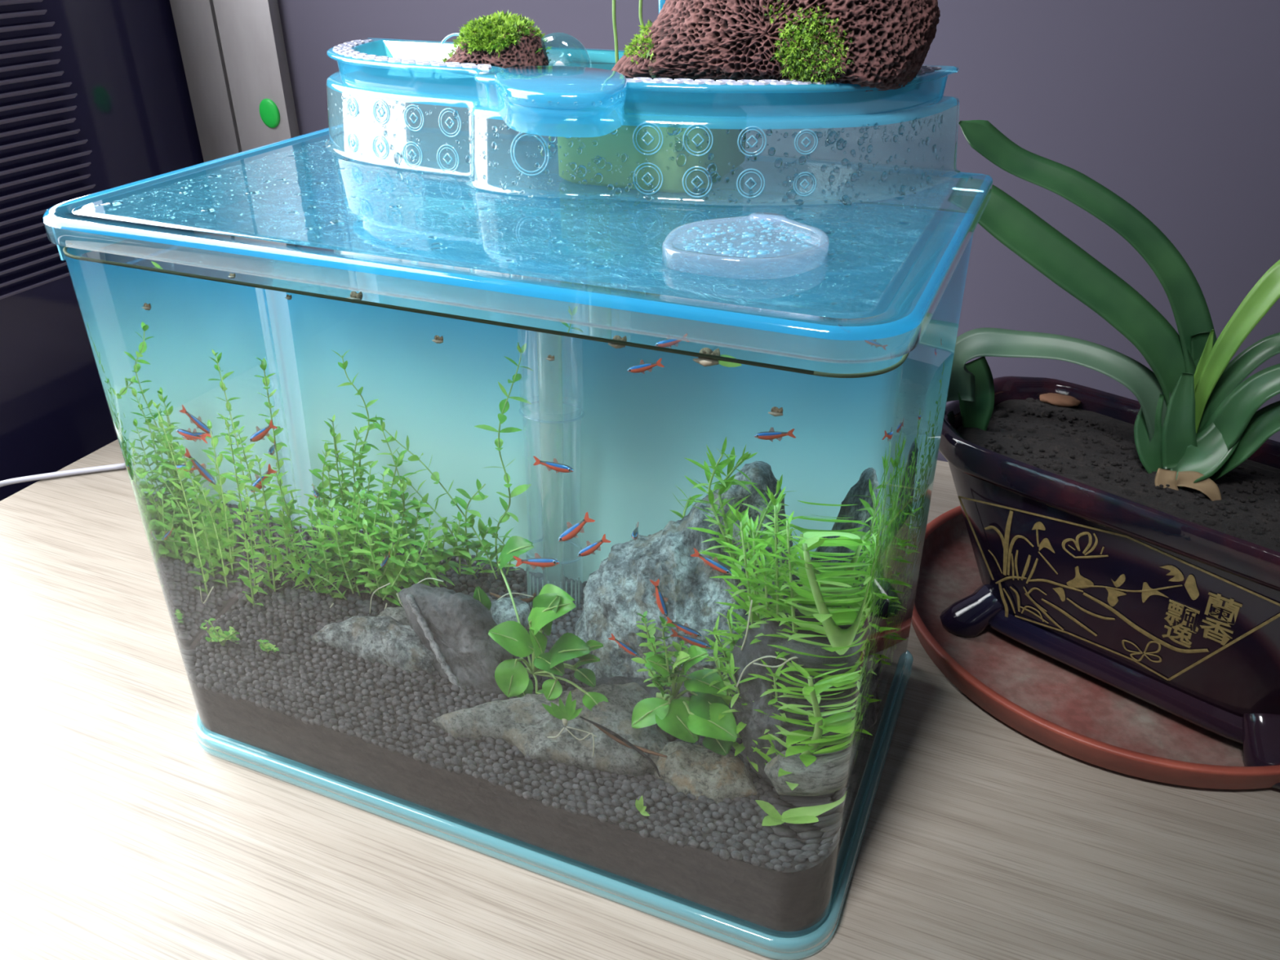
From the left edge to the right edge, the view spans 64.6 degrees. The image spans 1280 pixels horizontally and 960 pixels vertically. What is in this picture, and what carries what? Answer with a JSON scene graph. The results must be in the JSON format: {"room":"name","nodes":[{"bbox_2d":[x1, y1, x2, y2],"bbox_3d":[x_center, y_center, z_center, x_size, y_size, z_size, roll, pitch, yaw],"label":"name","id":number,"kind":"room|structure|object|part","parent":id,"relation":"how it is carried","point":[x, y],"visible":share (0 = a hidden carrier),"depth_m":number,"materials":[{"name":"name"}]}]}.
{"room":"living room","nodes":[
{"label":"living room","id":0,"kind":"room"},
{"bbox_2d":[277,0,1279,462],"bbox_3d":[0.851,-0.466,0.353,2.820,2.750,0.100,12,32,20],"label":"wall","id":1,"kind":"structure","parent":0,"point":[1172,107],"depth_m":0.70,"materials":[{"name":"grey paint"}]},
{"bbox_2d":[0,0,299,501],"bbox_3d":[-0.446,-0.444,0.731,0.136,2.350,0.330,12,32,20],"label":"computer tower","id":2,"kind":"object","parent":1,"relation":"in","point":[162,86],"depth_m":0.90,"materials":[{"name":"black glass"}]},
{"bbox_2d":[0,0,95,299],"bbox_3d":[-0.518,-0.263,0.785,0.005,0.246,0.204,12,32,20],"label":"vent grille","id":3,"kind":"object","parent":2,"relation":"attached to","point":[14,15],"visible":0.75,"depth_m":0.83,"materials":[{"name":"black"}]},
{"bbox_3d":[-0.503,-0.456,0.752,0.012,2.350,0.330,12,32,20],"label":"dark pane","id":4,"kind":"part","parent":2,"relation":"part of","materials":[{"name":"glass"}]},
{"bbox_3d":[-0.375,-0.515,0.855,0.117,2.350,0.012,12,32,20],"label":"frame post","id":5,"kind":"part","parent":2,"relation":"part of","materials":[{"name":"metal"}]},
{"bbox_2d":[258,98,279,128],"bbox_3d":[-0.341,-0.337,0.931,0.022,0.026,0.003,12,32,20],"label":"round sticker","id":6,"kind":"object","parent":2,"relation":"attached to","point":[269,113],"visible":1,"depth_m":0.93,"materials":[{"name":"green plastic"}]},
{"bbox_3d":[0.349,1.344,0.006,2.820,0.050,2.500,12,32,20],"label":"floor","id":7,"kind":"structure","parent":0,"visible":0},
{"bbox_2d":[0,439,1279,959],"bbox_3d":[0.255,0.609,0.490,1.805,0.750,1.112,12,32,20],"label":"table","id":8,"kind":"object","parent":7,"relation":"on","point":[122,837],"visible":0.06,"depth_m":0.49,"materials":[{"name":"brown wood"}]},
{"bbox_2d":[0,462,126,487],"bbox_3d":[-0.251,0.018,0.769,0.548,0.005,0.080,5,30,10],"label":"power cable","id":9,"kind":"object","parent":8,"relation":"on","point":[117,466],"visible":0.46,"depth_m":0.81,"materials":[{"name":"grey plastic"}]},
{"bbox_2d":[193,154,965,959],"bbox_3d":[-0.045,0.003,0.510,0.360,0.286,0.222,12,32,20],"label":"fish tank","id":10,"kind":"object","parent":8,"relation":"on","point":[908,282],"visible":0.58,"depth_m":0.54,"materials":[{"name":"plastic"}]},
{"bbox_2d":[227,272,235,278],"bbox_3d":[-0.156,-0.078,0.387,0.003,0.002,0.002,12,32,20],"label":"snail","id":11,"kind":"object","parent":10,"relation":"attached to","point":[231,275],"visible":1,"depth_m":0.39,"materials":[{"name":"brown"}]},
{"bbox_2d":[348,291,362,300],"bbox_3d":[-0.104,-0.067,0.368,0.006,0.004,0.004,5,30,9],"label":"snail","id":12,"kind":"object","parent":10,"relation":"attached to","point":[353,295],"visible":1,"depth_m":0.37,"materials":[{"name":"brown"}]},
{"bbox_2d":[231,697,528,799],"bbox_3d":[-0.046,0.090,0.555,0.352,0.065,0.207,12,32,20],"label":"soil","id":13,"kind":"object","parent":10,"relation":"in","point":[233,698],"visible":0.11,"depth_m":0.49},
{"bbox_2d":[556,306,583,332],"bbox_3d":[-0.046,-0.035,0.566,0.035,0.134,0.022,12,32,20],"label":"plant","id":14,"kind":"object","parent":13,"relation":"on","point":[573,313],"visible":0.18,"depth_m":0.54,"materials":[{"name":"green plant"}]},
{"bbox_3d":[-0.044,-0.034,0.565,0.018,0.134,0.004,12,32,20],"label":"stem","id":15,"kind":"part","parent":14,"relation":"part of","materials":[{"name":"green plant"}]},
{"bbox_2d":[565,192,631,335],"bbox_3d":[-0.021,-0.051,0.559,0.034,0.212,0.034,26,39,38],"label":"tube","id":16,"kind":"object","parent":13,"relation":"on","point":[604,193],"visible":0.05,"depth_m":0.52,"materials":[{"name":"clear plastic"}]},
{"bbox_2d":[866,655,881,729],"bbox_3d":[0.076,0.084,0.450,0.062,0.096,0.046,14,33,24],"label":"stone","id":17,"kind":"object","parent":13,"relation":"on","point":[874,710],"visible":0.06,"depth_m":0.44,"materials":[{"name":"grey stone"}]},
{"bbox_2d":[862,566,897,735],"bbox_3d":[0.089,0.070,0.420,0.029,0.107,0.028,-6,30,-10],"label":"plant","id":18,"kind":"object","parent":13,"relation":"in","point":[886,597],"visible":0.1,"depth_m":0.41,"materials":[{"name":"green plant"}]},
{"bbox_2d":[878,621,892,659],"bbox_3d":[0.096,0.075,0.447,0.030,0.063,0.029,12,32,20],"label":"plant","id":19,"kind":"object","parent":13,"relation":"in","point":[882,655],"visible":0.02,"depth_m":0.44,"materials":[{"name":"green plant"}]},
{"bbox_2d":[881,513,911,665],"bbox_3d":[0.101,0.046,0.441,0.031,0.109,0.031,-10,31,-16],"label":"plant","id":20,"kind":"object","parent":13,"relation":"in","point":[897,582],"visible":0.09,"depth_m":0.43,"materials":[{"name":"green plant"}]},
{"bbox_2d":[893,496,913,615],"bbox_3d":[0.104,0.035,0.452,0.030,0.118,0.029,-1,30,-2],"label":"plant","id":21,"kind":"object","parent":13,"relation":"in","point":[903,560],"visible":0.05,"depth_m":0.45,"materials":[{"name":"green plant"}]},
{"bbox_2d":[893,481,922,639],"bbox_3d":[0.114,0.032,0.466,0.030,0.119,0.031,12,32,20],"label":"plant","id":22,"kind":"object","parent":13,"relation":"on","point":[909,551],"visible":0.07,"depth_m":0.47,"materials":[{"name":"green plant"}]},
{"bbox_2d":[62,152,967,376],"bbox_3d":[-0.047,-0.109,0.444,0.353,0.001,0.209,12,32,20],"label":"algae line","id":23,"kind":"object","parent":10,"relation":"attached to","point":[903,359],"visible":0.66,"depth_m":0.35,"materials":[{"name":"green"}]},
{"bbox_2d":[43,121,992,362],"bbox_3d":[-0.046,-0.118,0.441,0.360,0.029,0.222,12,32,20],"label":"tank lid","id":24,"kind":"object","parent":10,"relation":"on","point":[95,221],"depth_m":0.40,"materials":[{"name":"clear plastic"}]},
{"bbox_2d":[324,65,959,205],"bbox_3d":[-0.036,-0.157,0.446,0.330,0.049,0.164,12,32,20],"label":"planter box","id":25,"kind":"object","parent":24,"relation":"on","point":[674,124],"depth_m":0.41,"materials":[{"name":"clear plastic"}]},
{"bbox_3d":[-0.030,-0.152,0.403,0.052,0.015,0.080,-6,30,-10],"label":"basin front cap","id":26,"kind":"part","parent":25,"relation":"part of","materials":[{"name":"blue plastic"}]},
{"bbox_2d":[326,37,958,116],"bbox_3d":[-0.025,-0.183,0.461,0.316,0.014,0.106,12,32,20],"label":"tray","id":27,"kind":"object","parent":25,"relation":"in","point":[380,63],"visible":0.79,"depth_m":0.42,"materials":[{"name":"blue plastic"}]},
{"bbox_2d":[440,9,551,68],"bbox_3d":[-0.070,-0.208,0.481,0.058,0.029,0.043,12,32,20],"label":"stone","id":28,"kind":"object","parent":27,"relation":"in","point":[502,40],"visible":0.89,"depth_m":0.47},
{"bbox_2d":[541,31,591,66],"bbox_3d":[-0.038,-0.202,0.480,0.032,0.019,0.012,12,32,20],"label":"arch","id":29,"kind":"object","parent":27,"relation":"in","point":[558,32],"visible":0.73,"depth_m":0.48,"materials":[{"name":"plastic"}]},
{"bbox_2d":[612,0,618,63],"bbox_3d":[-0.011,-0.211,0.454,0.023,0.047,0.004,12,32,20],"label":"sprout","id":30,"kind":"object","parent":27,"relation":"in","point":[614,19],"visible":0.96,"depth_m":0.46,"materials":[{"name":"green plant"}]},
{"bbox_2d":[337,59,947,116],"bbox_3d":[-0.025,-0.182,0.463,0.308,0.010,0.101,12,32,20],"label":"basin","id":31,"kind":"object","parent":27,"relation":"in","point":[644,95],"depth_m":0.41,"materials":[{"name":"blue plastic"}]},
{"bbox_2d":[658,0,665,13],"bbox_3d":[0.010,-0.215,0.476,0.004,0.053,0.003,12,32,20],"label":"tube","id":32,"kind":"object","parent":27,"relation":"on","point":[661,2],"visible":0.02,"depth_m":0.47,"materials":[{"name":"blue plastic"}]},
{"bbox_2d":[611,0,940,91],"bbox_3d":[0.054,-0.204,0.425,0.143,0.079,0.072,14,33,24],"label":"stone","id":33,"kind":"object","parent":27,"relation":"in","point":[883,45],"visible":0.92,"depth_m":0.40,"materials":[{"name":"brown stone"}]},
{"bbox_2d":[638,0,644,26],"bbox_3d":[0.002,-0.220,0.455,0.023,0.033,0.004,12,32,20],"label":"sprout","id":34,"kind":"object","parent":33,"relation":"on","point":[640,11],"visible":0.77,"depth_m":0.46,"materials":[{"name":"green plant"}]},
{"bbox_2d":[648,55,656,77],"bbox_3d":[0.006,-0.176,0.429,0.005,0.010,0.004,12,32,20],"label":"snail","id":35,"kind":"object","parent":33,"relation":"on","point":[653,60],"visible":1,"depth_m":0.43,"materials":[{"name":"brown"}]},
{"bbox_2d":[557,124,746,192],"bbox_3d":[0.006,-0.154,0.460,0.070,0.026,0.074,12,32,20],"label":"sponge","id":36,"kind":"object","parent":25,"relation":"in","point":[725,149],"visible":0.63,"depth_m":0.43,"materials":[{"name":"green"}]},
{"bbox_3d":[0.039,-0.084,0.359,0.056,0.007,0.060,12,32,20],"label":"feeding cap","id":37,"kind":"part","parent":24,"relation":"part of","materials":[{"name":"clear plastic"}]},
{"bbox_2d":[63,153,973,935],"bbox_3d":[-0.047,0.005,0.508,0.352,0.261,0.208,12,32,20],"label":"water","id":38,"kind":"object","parent":10,"relation":"in","point":[460,570],"visible":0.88,"depth_m":0.41,"materials":[{"name":"blue liquid"}]},
{"bbox_2d":[151,261,163,269],"bbox_3d":[-0.192,-0.085,0.403,0.005,0.003,0.001,10,31,17],"label":"scrap","id":39,"kind":"object","parent":38,"relation":"on","point":[154,264],"visible":1,"depth_m":0.40,"materials":[{"name":"green plant"}]},
{"bbox_2d":[654,333,689,346],"bbox_3d":[0.014,-0.060,0.432,0.016,0.008,0.002,11,32,19],"label":"neon tetra","id":40,"kind":"object","parent":38,"relation":"in","point":[668,342],"visible":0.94,"depth_m":0.43,"materials":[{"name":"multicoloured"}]},
{"bbox_2d":[720,354,737,359],"bbox_3d":[0.028,-0.038,0.322,0.010,0.003,0.001,10,31,18],"label":"scrap","id":41,"kind":"object","parent":38,"relation":"on","point":[721,355],"visible":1,"depth_m":0.32,"materials":[{"name":"green plant"}]},
{"bbox_2d":[864,339,887,350],"bbox_3d":[0.104,-0.060,0.449,0.011,0.005,0.001,12,32,21],"label":"neon tetra","id":42,"kind":"object","parent":38,"relation":"in","point":[871,342],"visible":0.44,"depth_m":0.45,"materials":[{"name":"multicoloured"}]},
{"bbox_2d":[613,335,626,342],"bbox_3d":[-0.007,-0.045,0.333,0.006,0.004,0.004,5,30,9],"label":"snail","id":43,"kind":"object","parent":10,"relation":"attached to","point":[615,337],"visible":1,"depth_m":0.33,"materials":[{"name":"brown"}]},
{"bbox_2d":[699,347,719,365],"bbox_3d":[0.021,-0.039,0.322,0.009,0.006,0.005,5,30,9],"label":"snail","id":44,"kind":"object","parent":10,"relation":"attached to","point":[704,350],"visible":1,"depth_m":0.32,"materials":[{"name":"brown"}]},
{"bbox_2d":[911,505,1279,789],"bbox_3d":[0.304,0.086,0.629,0.280,0.022,0.280,12,32,20],"label":"saucer","id":45,"kind":"object","parent":8,"relation":"on","point":[1073,713],"visible":0.38,"depth_m":0.57,"materials":[{"name":"red ceramic"}]},
{"bbox_2d":[938,376,1279,789],"bbox_3d":[0.293,0.049,0.572,0.265,0.133,0.127,26,39,38],"label":"plant pot","id":46,"kind":"object","parent":45,"relation":"on","point":[1180,616],"visible":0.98,"depth_m":0.54,"materials":[{"name":"ceramic"}]},
{"bbox_2d":[984,510,1208,662],"bbox_3d":[0.246,0.067,0.558,0.018,0.095,0.127,-26,38,-37],"label":"painting","id":47,"kind":"object","parent":46,"relation":"on","point":[1068,586],"depth_m":0.55,"materials":[{"name":"paint"}]},
{"bbox_2d":[956,397,1279,552],"bbox_3d":[0.292,0.000,0.544,0.243,0.011,0.111,26,39,37],"label":"potting soil","id":48,"kind":"object","parent":46,"relation":"in","point":[1095,450],"visible":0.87,"depth_m":0.56,"materials":[{"name":"black soil"}]},
{"bbox_2d":[1039,392,1081,406],"bbox_3d":[0.262,-0.050,0.630,0.025,0.006,0.015,12,32,20],"label":"chip","id":49,"kind":"object","parent":48,"relation":"on","point":[1055,399],"visible":1,"depth_m":0.63,"materials":[{"name":"brown plant"}]},
{"bbox_2d":[946,120,1279,501],"bbox_3d":[0.254,-0.083,0.526,0.202,0.184,0.044,18,34,29],"label":"leaf plant","id":50,"kind":"object","parent":48,"relation":"on","point":[1197,420],"visible":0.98,"depth_m":0.53,"materials":[{"name":"green plant"}]}
]}

